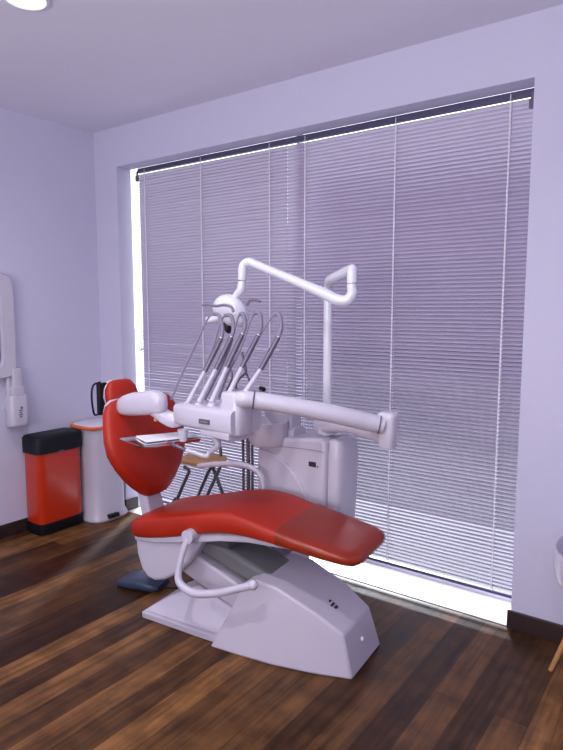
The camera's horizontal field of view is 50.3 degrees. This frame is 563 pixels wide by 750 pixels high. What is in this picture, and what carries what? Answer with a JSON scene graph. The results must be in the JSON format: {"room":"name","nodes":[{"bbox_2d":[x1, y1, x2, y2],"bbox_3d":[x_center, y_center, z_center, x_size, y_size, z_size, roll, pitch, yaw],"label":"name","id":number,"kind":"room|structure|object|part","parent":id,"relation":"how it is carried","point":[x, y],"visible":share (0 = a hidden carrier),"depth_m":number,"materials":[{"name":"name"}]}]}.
{"room":"dental clinic","nodes":[
{"label":"dental clinic","id":0,"kind":"room"},
{"bbox_2d":[0,107,102,524],"bbox_3d":[-2.970,-0.125,2.249,0.150,2.690,5.622,5,8,36],"label":"wall","id":1,"kind":"structure","parent":0,"point":[48,230],"depth_m":4.00,"materials":[{"name":"paint"}]},
{"bbox_2d":[0,273,15,408],"bbox_3d":[-1.876,-0.186,3.567,0.060,0.855,0.600,5,8,36],"label":"wall panel","id":2,"kind":"object","parent":1,"relation":"attached to","point":[7,323],"visible":0.91,"depth_m":3.74,"materials":[{"name":"white plastic"}]},
{"bbox_3d":[-1.732,0.112,3.807,0.050,0.210,0.040,5,8,36],"label":"stem","id":3,"kind":"part","parent":2,"relation":"part of","materials":[{"name":"white plastic"}]},
{"bbox_2d":[0,517,27,538],"bbox_3d":[-2.896,1.173,2.357,0.014,0.085,5.350,5,8,36],"label":"baseboard","id":4,"kind":"structure","parent":1,"relation":"attached to","point":[12,528],"depth_m":3.91,"materials":[{"name":"brown wood"}]},
{"bbox_2d":[5,368,28,427],"bbox_3d":[-1.691,0.141,3.822,0.102,0.371,0.122,5,8,36],"label":"soap dispenser","id":5,"kind":"object","parent":1,"relation":"attached to","point":[16,403],"visible":1,"depth_m":3.79,"materials":[{"name":"white plastic"}]},
{"bbox_2d":[5,394,28,427],"bbox_3d":[-1.688,0.227,3.829,0.090,0.199,0.122,5,8,36],"label":"bottle","id":6,"kind":"object","parent":5,"relation":"on","point":[16,405],"depth_m":3.79,"materials":[{"name":"white plastic"}]},
{"bbox_2d":[0,512,562,749],"bbox_3d":[-0.695,1.443,0.866,5.650,0.120,5.810,5,8,36],"label":"floor","id":7,"kind":"structure","parent":0,"point":[82,667],"depth_m":2.40,"materials":[{"name":"laminate"}]},
{"bbox_2d":[22,427,82,535],"bbox_3d":[-1.522,0.701,4.021,0.205,0.654,0.347,5,8,36],"label":"pedal bin","id":8,"kind":"object","parent":7,"relation":"on","point":[52,457],"visible":1,"depth_m":3.92,"materials":[{"name":"red plastic"}]},
{"bbox_3d":[-1.524,0.434,3.992,0.201,0.117,0.347,5,8,36],"label":"lid","id":9,"kind":"part","parent":8,"relation":"part of","materials":[{"name":"black plastic"}]},
{"bbox_2d":[70,418,127,523],"bbox_3d":[-1.278,0.664,4.247,0.334,0.678,0.332,5,8,36],"label":"pedal bin","id":10,"kind":"object","parent":7,"relation":"on","point":[102,488],"visible":0.67,"depth_m":4.13,"materials":[{"name":"white plastic"}]},
{"bbox_3d":[-1.285,0.331,4.216,0.272,0.010,0.296,5,8,36],"label":"lid","id":11,"kind":"part","parent":10,"relation":"part of","materials":[{"name":"white plastic"}]},
{"bbox_2d":[116,570,178,591],"bbox_3d":[-0.618,1.096,3.159,0.516,0.060,0.170,3,7,22],"label":"foot pedal","id":12,"kind":"object","parent":7,"relation":"on","point":[137,579],"visible":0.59,"depth_m":3.15,"materials":[{"name":"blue plastic"}]},
{"bbox_2d":[172,447,226,501],"bbox_3d":[-0.526,0.621,3.692,0.636,0.874,0.251,5,8,36],"label":"folding chair","id":13,"kind":"object","parent":7,"relation":"on","point":[189,459],"visible":0.31,"depth_m":3.63,"materials":[{"name":"brown wood"}]},
{"bbox_3d":[-0.659,0.798,3.692,0.282,0.523,0.021,5,8,36],"label":"leg","id":14,"kind":"part","parent":13,"relation":"part of","materials":[{"name":"grey plastic"}]},
{"bbox_3d":[-0.482,0.514,3.654,0.270,0.022,0.230,5,8,36],"label":"seat","id":15,"kind":"part","parent":13,"relation":"part of","materials":[{"name":"brown wood"}]},
{"bbox_3d":[-0.541,0.780,3.852,0.282,0.523,0.021,5,8,36],"label":"leg","id":16,"kind":"part","parent":13,"relation":"part of","materials":[{"name":"grey plastic"}]},
{"bbox_3d":[-0.475,0.787,3.580,0.332,0.568,0.020,5,8,36],"label":"leg","id":17,"kind":"part","parent":13,"relation":"part of","materials":[{"name":"grey plastic"}]},
{"bbox_3d":[-0.327,0.812,3.686,0.282,0.495,0.020,5,8,36],"label":"leg","id":18,"kind":"part","parent":13,"relation":"part of","materials":[{"name":"grey plastic"}]},
{"bbox_2d":[91,378,385,678],"bbox_3d":[-0.254,0.611,2.768,1.439,1.112,0.597,4,7,29],"label":"dental chair","id":19,"kind":"object","parent":7,"relation":"on","point":[249,599],"visible":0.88,"depth_m":2.62,"materials":[{"name":"red leather"}]},
{"bbox_3d":[-0.666,0.348,2.994,0.173,0.494,0.540,4,7,29],"label":"backrest","id":20,"kind":"part","parent":19,"relation":"part of","materials":[{"name":"red leather"}]},
{"bbox_3d":[-0.369,1.067,2.906,0.470,0.174,0.400,4,7,29],"label":"floor plate","id":21,"kind":"part","parent":19,"relation":"part of","materials":[{"name":"white plastic"}]},
{"bbox_3d":[-0.160,0.729,2.750,1.070,0.160,0.376,4,7,29],"label":"seat frame","id":22,"kind":"part","parent":19,"relation":"part of","materials":[{"name":"white plastic"}]},
{"bbox_3d":[-0.260,0.927,2.829,0.535,0.295,0.220,4,7,29],"label":"lift arm","id":23,"kind":"part","parent":19,"relation":"part of","materials":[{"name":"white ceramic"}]},
{"bbox_3d":[-0.282,0.833,2.516,0.415,0.237,0.092,4,8,34],"label":"armrest","id":24,"kind":"part","parent":19,"relation":"part of","materials":[{"name":"white plastic"}]},
{"bbox_3d":[-0.258,0.546,3.070,0.433,0.221,0.084,5,8,36],"label":"armrest","id":25,"kind":"part","parent":19,"relation":"part of","materials":[{"name":"white plastic"}]},
{"bbox_3d":[-0.173,0.830,2.768,0.436,0.209,0.200,4,7,29],"label":"arm","id":26,"kind":"part","parent":19,"relation":"part of","materials":[{"name":"grey plastic"}]},
{"bbox_2d":[131,489,383,560],"bbox_3d":[-0.137,0.674,2.731,1.173,0.230,0.420,4,7,29],"label":"seat cushion","id":27,"kind":"object","parent":19,"relation":"on","point":[238,524],"depth_m":2.61,"materials":[{"name":"red leather"}]},
{"bbox_2d":[225,352,357,557],"bbox_3d":[0.055,0.509,3.006,0.556,1.262,0.406,5,8,36],"label":"dental unit","id":28,"kind":"object","parent":7,"relation":"on","point":[313,467],"visible":0.5,"depth_m":2.94,"materials":[{"name":"white plastic"}]},
{"bbox_2d":[116,311,398,458],"bbox_3d":[-0.150,0.037,2.615,1.196,0.630,0.622,-1,6,-7],"label":"console","id":29,"kind":"object","parent":28,"relation":"attached to","point":[237,416],"visible":0.98,"depth_m":2.45,"materials":[{"name":"white plastic"}]},
{"bbox_2d":[119,432,202,448],"bbox_3d":[-0.535,0.288,2.671,0.324,0.016,0.193,-4,8,-32],"label":"tray","id":30,"kind":"object","parent":29,"relation":"on","point":[134,441],"visible":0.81,"depth_m":2.62,"materials":[{"name":"silver metal"}]},
{"bbox_2d":[137,432,195,441],"bbox_3d":[-0.522,0.278,2.714,0.237,0.006,0.132,-4,7,-29],"label":"paper liner","id":31,"kind":"object","parent":30,"relation":"on","point":[164,436],"visible":0.86,"depth_m":2.70,"materials":[{"name":"white paper"}]},
{"bbox_2d":[177,428,188,441],"bbox_3d":[-0.424,0.261,2.586,0.048,0.052,0.048,5,8,36],"label":"cup","id":32,"kind":"object","parent":30,"relation":"on","point":[183,433],"visible":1,"depth_m":2.57,"materials":[{"name":"white plastic"}]},
{"bbox_3d":[-0.525,0.176,2.703,0.191,0.115,0.077,3,7,24],"label":"handle arm","id":33,"kind":"part","parent":29,"relation":"part of","materials":[{"name":"white plastic"}]},
{"bbox_2d":[165,438,220,458],"bbox_3d":[-0.388,0.303,2.599,0.272,0.105,0.096,5,8,36],"label":"tray","id":34,"kind":"object","parent":29,"relation":"on","point":[217,442],"depth_m":2.56,"materials":[{"name":"metal"}]},
{"bbox_3d":[-0.377,-0.082,2.689,0.252,0.398,0.049,1,7,12],"label":"whip arm","id":35,"kind":"part","parent":29,"relation":"part of"},
{"bbox_2d":[185,320,224,402],"bbox_3d":[-0.329,-0.055,2.596,0.176,0.363,0.056,-3,7,-24],"label":"dental handpiece","id":36,"kind":"object","parent":29,"relation":"attached to","point":[222,329],"visible":1,"depth_m":2.59,"materials":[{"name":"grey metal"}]},
{"bbox_3d":[-0.296,-0.087,2.596,0.091,0.152,0.023,-2,7,-15],"label":"handle","id":37,"kind":"part","parent":36,"relation":"part of","materials":[{"name":"grey metal"}]},
{"bbox_2d":[197,320,235,402],"bbox_3d":[-0.276,-0.057,2.562,0.175,0.353,0.044,-3,7,-23],"label":"dental handpiece","id":38,"kind":"object","parent":29,"relation":"attached to","point":[230,339],"visible":1,"depth_m":2.55,"materials":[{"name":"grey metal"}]},
{"bbox_3d":[-0.247,-0.093,2.563,0.086,0.146,0.023,-2,7,-18],"label":"handle","id":39,"kind":"part","parent":38,"relation":"part of","materials":[{"name":"grey metal"}]},
{"bbox_3d":[-0.302,-0.079,2.634,0.207,0.383,0.049,1,6,6],"label":"whip arm","id":40,"kind":"part","parent":29,"relation":"part of"},
{"bbox_3d":[-0.241,-0.081,2.585,0.185,0.381,0.040,0,6,1],"label":"whip arm","id":41,"kind":"part","parent":29,"relation":"part of"},
{"bbox_2d":[209,318,246,402],"bbox_3d":[-0.222,-0.061,2.526,0.174,0.354,0.038,-3,7,-27],"label":"dental handpiece","id":42,"kind":"object","parent":29,"relation":"attached to","point":[240,338],"visible":1,"depth_m":2.52,"materials":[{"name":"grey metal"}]},
{"bbox_3d":[-0.198,-0.102,2.531,0.086,0.148,0.023,-2,7,-20],"label":"handle","id":43,"kind":"part","parent":42,"relation":"part of","materials":[{"name":"grey metal"}]},
{"bbox_3d":[-0.172,-0.086,2.538,0.192,0.369,0.044,0,6,4],"label":"whip arm","id":44,"kind":"part","parent":29,"relation":"part of"},
{"bbox_2d":[227,318,262,390],"bbox_3d":[-0.153,-0.068,2.478,0.173,0.333,0.040,-3,7,-22],"label":"dental handpiece","id":45,"kind":"object","parent":29,"relation":"attached to","point":[251,348],"visible":0.92,"depth_m":2.47,"materials":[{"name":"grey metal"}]},
{"bbox_3d":[-0.130,-0.098,2.480,0.088,0.142,0.023,-2,7,-16],"label":"handle","id":46,"kind":"part","parent":45,"relation":"part of","materials":[{"name":"grey metal"}]},
{"bbox_2d":[243,318,282,390],"bbox_3d":[-0.073,-0.074,2.420,0.172,0.309,0.046,-2,7,-17],"label":"dental handpiece","id":47,"kind":"object","parent":29,"relation":"on","point":[271,349],"visible":0.99,"depth_m":2.41,"materials":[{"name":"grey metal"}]},
{"bbox_3d":[-0.048,-0.087,2.417,0.090,0.139,0.023,-2,7,-14],"label":"handle","id":48,"kind":"part","parent":47,"relation":"part of","materials":[{"name":"grey metal"}]},
{"bbox_3d":[-0.107,-0.084,2.490,0.232,0.352,0.038,1,6,11],"label":"whip arm","id":49,"kind":"part","parent":29,"relation":"part of"},
{"bbox_3d":[0.152,0.152,2.420,0.539,0.170,0.087,0,6,1],"label":"arm","id":50,"kind":"part","parent":29,"relation":"part of","materials":[{"name":"white plastic"}]},
{"bbox_3d":[0.224,0.255,2.943,0.100,0.060,0.100,5,8,36],"label":"arm","id":51,"kind":"part","parent":29,"relation":"part of","materials":[{"name":"white plastic"}]},
{"bbox_3d":[0.316,0.253,2.726,0.528,0.119,0.351,5,8,36],"label":"arm","id":52,"kind":"part","parent":29,"relation":"part of","materials":[{"name":"white plastic"}]},
{"bbox_2d":[249,417,287,447],"bbox_3d":[-0.069,0.292,3.038,0.204,0.128,0.204,5,8,36],"label":"sink","id":53,"kind":"object","parent":28,"relation":"in","point":[273,431],"depth_m":2.96,"materials":[{"name":"white ceramic"}]},
{"bbox_2d":[202,258,357,435],"bbox_3d":[0.017,-0.086,2.797,0.724,0.901,0.372,2,7,17],"label":"lamp","id":54,"kind":"object","parent":28,"relation":"attached to","point":[226,303],"visible":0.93,"depth_m":2.71,"materials":[{"name":"white plastic"}]},
{"bbox_3d":[-0.285,-0.303,2.707,0.190,0.043,0.013,5,8,36],"label":"handle","id":55,"kind":"part","parent":54,"relation":"part of","materials":[{"name":"grey plastic"}]},
{"bbox_3d":[-0.130,-0.334,2.752,0.083,0.034,0.013,5,8,36],"label":"handle","id":56,"kind":"part","parent":54,"relation":"part of","materials":[{"name":"grey plastic"}]},
{"bbox_3d":[0.097,-0.400,2.597,0.480,0.204,0.049,3,7,25],"label":"spring arm","id":57,"kind":"part","parent":54,"relation":"part of","materials":[{"name":"white plastic"}]},
{"bbox_3d":[0.258,-0.418,2.687,0.053,0.133,0.413,-1,7,-12],"label":"link arm","id":58,"kind":"part","parent":54,"relation":"part of","materials":[{"name":"white plastic"}]},
{"bbox_3d":[0.025,0.574,2.996,0.348,0.375,0.020,5,8,36],"label":"door","id":59,"kind":"part","parent":28,"relation":"part of","materials":[{"name":"white plastic"}]},
{"bbox_2d":[548,536,562,671],"bbox_3d":[1.284,0.811,2.212,0.545,0.843,0.533,5,8,36],"label":"shell chair","id":60,"kind":"object","parent":7,"relation":"on","point":[558,547],"visible":1,"depth_m":2.29,"materials":[{"name":"white plastic"}]},
{"bbox_3d":[1.144,1.019,2.377,0.155,0.393,0.032,6,9,43],"label":"leg","id":61,"kind":"part","parent":60,"relation":"part of","materials":[{"name":"brown wood"}]},
{"bbox_2d":[0,0,562,132],"bbox_3d":[-0.695,-1.350,0.554,5.650,0.120,5.810,5,8,36],"label":"ceiling","id":62,"kind":"structure","parent":0,"point":[93,66],"depth_m":2.80,"materials":[{"name":"paint"}]},
{"bbox_2d":[3,0,49,10],"bbox_3d":[-1.014,-1.488,2.376,0.184,0.010,0.184,5,8,36],"label":"recessed light","id":63,"kind":"object","parent":62,"relation":"in","point":[24,4],"visible":1,"depth_m":2.42,"materials":[{"name":"white plastic"}]},
{"bbox_2d":[8,0,45,7],"bbox_3d":[-1.014,-1.489,2.376,0.148,0.006,0.148,5,8,36],"label":"diffuser","id":64,"kind":"object","parent":63,"relation":"attached to","point":[22,3],"depth_m":2.41,"materials":[{"name":"white plastic"}]},
{"bbox_2d":[93,4,562,624],"bbox_3d":[0.445,-0.239,3.268,6.550,2.690,0.310,5,8,36],"label":"wall","id":65,"kind":"structure","parent":0,"point":[525,51],"depth_m":2.72,"materials":[{"name":"paint"}]},
{"bbox_2d":[128,507,510,625],"bbox_3d":[0.063,1.065,3.695,2.696,0.004,0.310,5,8,36],"label":"trim","id":66,"kind":"structure","parent":65,"relation":"attached to","point":[486,607],"depth_m":3.14,"materials":[{"name":"white paint"}]},
{"bbox_2d":[163,135,510,601],"bbox_3d":[-0.141,-0.240,3.843,3.530,2.556,0.060,5,8,36],"label":"window","id":67,"kind":"structure","parent":65,"relation":"in","point":[367,560],"depth_m":3.28,"materials":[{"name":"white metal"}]},
{"bbox_2d":[135,138,287,503],"bbox_3d":[-0.492,-0.220,3.921,1.284,2.352,0.051,5,8,36],"label":"blind","id":68,"kind":"object","parent":67,"relation":"attached to","point":[199,221],"visible":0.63,"depth_m":3.88,"materials":[{"name":"paint"}]},
{"bbox_3d":[-0.934,-0.261,4.256,0.008,2.325,0.029,5,8,36],"label":"ladder cord","id":69,"kind":"part","parent":68,"relation":"part of","materials":[{"name":"white fabric"}]},
{"bbox_3d":[-0.507,-0.227,3.945,0.008,2.325,0.029,5,8,36],"label":"ladder cord","id":70,"kind":"part","parent":68,"relation":"part of","materials":[{"name":"white fabric"}]},
{"bbox_3d":[-0.063,-0.191,3.622,0.008,2.325,0.029,5,8,36],"label":"ladder cord","id":71,"kind":"part","parent":68,"relation":"part of","materials":[{"name":"white fabric"}]},
{"bbox_2d":[286,88,533,598],"bbox_3d":[0.577,-0.134,3.148,1.358,2.352,0.044,5,8,36],"label":"blind","id":72,"kind":"object","parent":67,"relation":"attached to","point":[445,179],"visible":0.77,"depth_m":3.03,"materials":[{"name":"paint"}]},
{"bbox_3d":[0.139,-0.174,3.475,0.008,2.325,0.029,5,8,36],"label":"ladder cord","id":73,"kind":"part","parent":72,"relation":"part of","materials":[{"name":"white fabric"}]},
{"bbox_3d":[0.583,-0.138,3.152,0.008,2.325,0.029,5,8,36],"label":"ladder cord","id":74,"kind":"part","parent":72,"relation":"part of","materials":[{"name":"white fabric"}]},
{"bbox_3d":[0.581,1.026,3.284,1.358,0.016,0.026,5,8,36],"label":"rail","id":75,"kind":"part","parent":72,"relation":"part of","materials":[{"name":"white metal"}]},
{"bbox_3d":[1.034,-0.102,2.823,0.008,2.325,0.029,5,8,36],"label":"ladder cord","id":76,"kind":"part","parent":72,"relation":"part of","materials":[{"name":"white fabric"}]},
{"bbox_2d":[124,497,562,643],"bbox_3d":[0.868,1.105,2.966,5.336,0.085,0.114,5,8,36],"label":"baseboard","id":77,"kind":"structure","parent":65,"relation":"attached to","point":[541,628],"depth_m":2.71,"materials":[{"name":"brown wood"}]},
{"label":"outside","id":78,"kind":"structure","parent":0,"visible":0},
{"bbox_2d":[287,362,520,529],"bbox_3d":[11.167,-0.568,19.207,52.600,0.125,35.900,5,8,36],"label":"ground","id":79,"kind":"structure","parent":78,"point":[314,362],"depth_m":6.20,"materials":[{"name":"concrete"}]},
{"bbox_2d":[282,230,526,374],"bbox_3d":[12.236,-1.349,8.451,30.450,3.815,0.330,5,8,36],"label":"wall","id":80,"kind":"structure","parent":79,"relation":"on","point":[510,230],"depth_m":14.76,"materials":[{"name":"white paint"}]},
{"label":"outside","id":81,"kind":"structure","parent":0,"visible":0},
{"bbox_2d":[135,329,287,475],"bbox_3d":[-1.886,-1.628,28.702,31.050,0.125,35.900,5,8,36],"label":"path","id":82,"kind":"structure","parent":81,"point":[140,383],"depth_m":13.46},
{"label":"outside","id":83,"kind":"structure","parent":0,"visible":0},
{"bbox_2d":[161,465,513,593],"bbox_3d":[-1.920,0.907,5.979,58.000,0.130,1.040,5,8,36],"label":"terrace","id":84,"kind":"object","parent":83,"point":[374,555],"depth_m":3.81,"materials":[{"name":"white"}]}
]}

